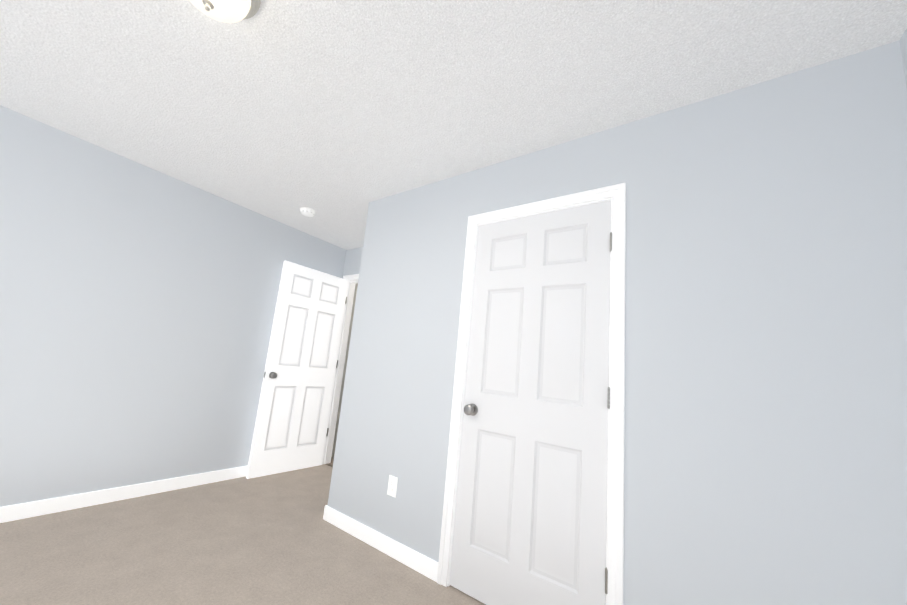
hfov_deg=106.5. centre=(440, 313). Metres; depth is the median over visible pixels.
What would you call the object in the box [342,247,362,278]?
wall
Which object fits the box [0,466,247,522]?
baseboard
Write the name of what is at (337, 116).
ceiling
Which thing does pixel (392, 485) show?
electrical outlet
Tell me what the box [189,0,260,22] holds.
ceiling light fixture
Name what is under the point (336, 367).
hinges
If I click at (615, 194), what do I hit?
trim
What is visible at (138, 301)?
wall
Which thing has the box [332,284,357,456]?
wall
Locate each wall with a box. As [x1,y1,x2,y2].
[0,105,345,506]
[327,40,906,604]
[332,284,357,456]
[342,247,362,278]
[900,29,906,87]
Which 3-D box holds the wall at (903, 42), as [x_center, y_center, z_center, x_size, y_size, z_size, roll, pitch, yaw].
[2.178,0.419,1.814,0.120,2.440,9.990,-1,-11,36]
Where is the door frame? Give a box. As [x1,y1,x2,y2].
[322,274,358,463]
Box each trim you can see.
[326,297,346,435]
[437,183,625,604]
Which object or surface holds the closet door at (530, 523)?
in the wall at (765, 356)
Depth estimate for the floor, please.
1.87 m
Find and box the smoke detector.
[300,207,315,216]
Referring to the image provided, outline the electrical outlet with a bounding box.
[387,475,397,497]
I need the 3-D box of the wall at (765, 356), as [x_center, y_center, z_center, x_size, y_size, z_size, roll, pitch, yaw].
[0.615,0.317,2.103,2.750,2.440,0.730,-1,-11,36]
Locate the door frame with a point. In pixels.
(338, 377)
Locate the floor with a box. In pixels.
[0,464,485,604]
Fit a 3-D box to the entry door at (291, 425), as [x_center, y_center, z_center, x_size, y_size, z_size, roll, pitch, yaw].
[-1.415,0.547,3.489,0.136,2.030,0.774,-1,-11,36]
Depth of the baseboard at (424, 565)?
2.07 m
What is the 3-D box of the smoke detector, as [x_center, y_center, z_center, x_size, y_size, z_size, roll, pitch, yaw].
[-1.213,-0.918,3.082,0.132,0.040,0.132,-1,-11,36]
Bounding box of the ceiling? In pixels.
[0,0,906,249]
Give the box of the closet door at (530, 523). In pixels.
[449,200,611,604]
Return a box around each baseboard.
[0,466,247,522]
[323,505,437,581]
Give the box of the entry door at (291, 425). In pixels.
[246,261,347,478]

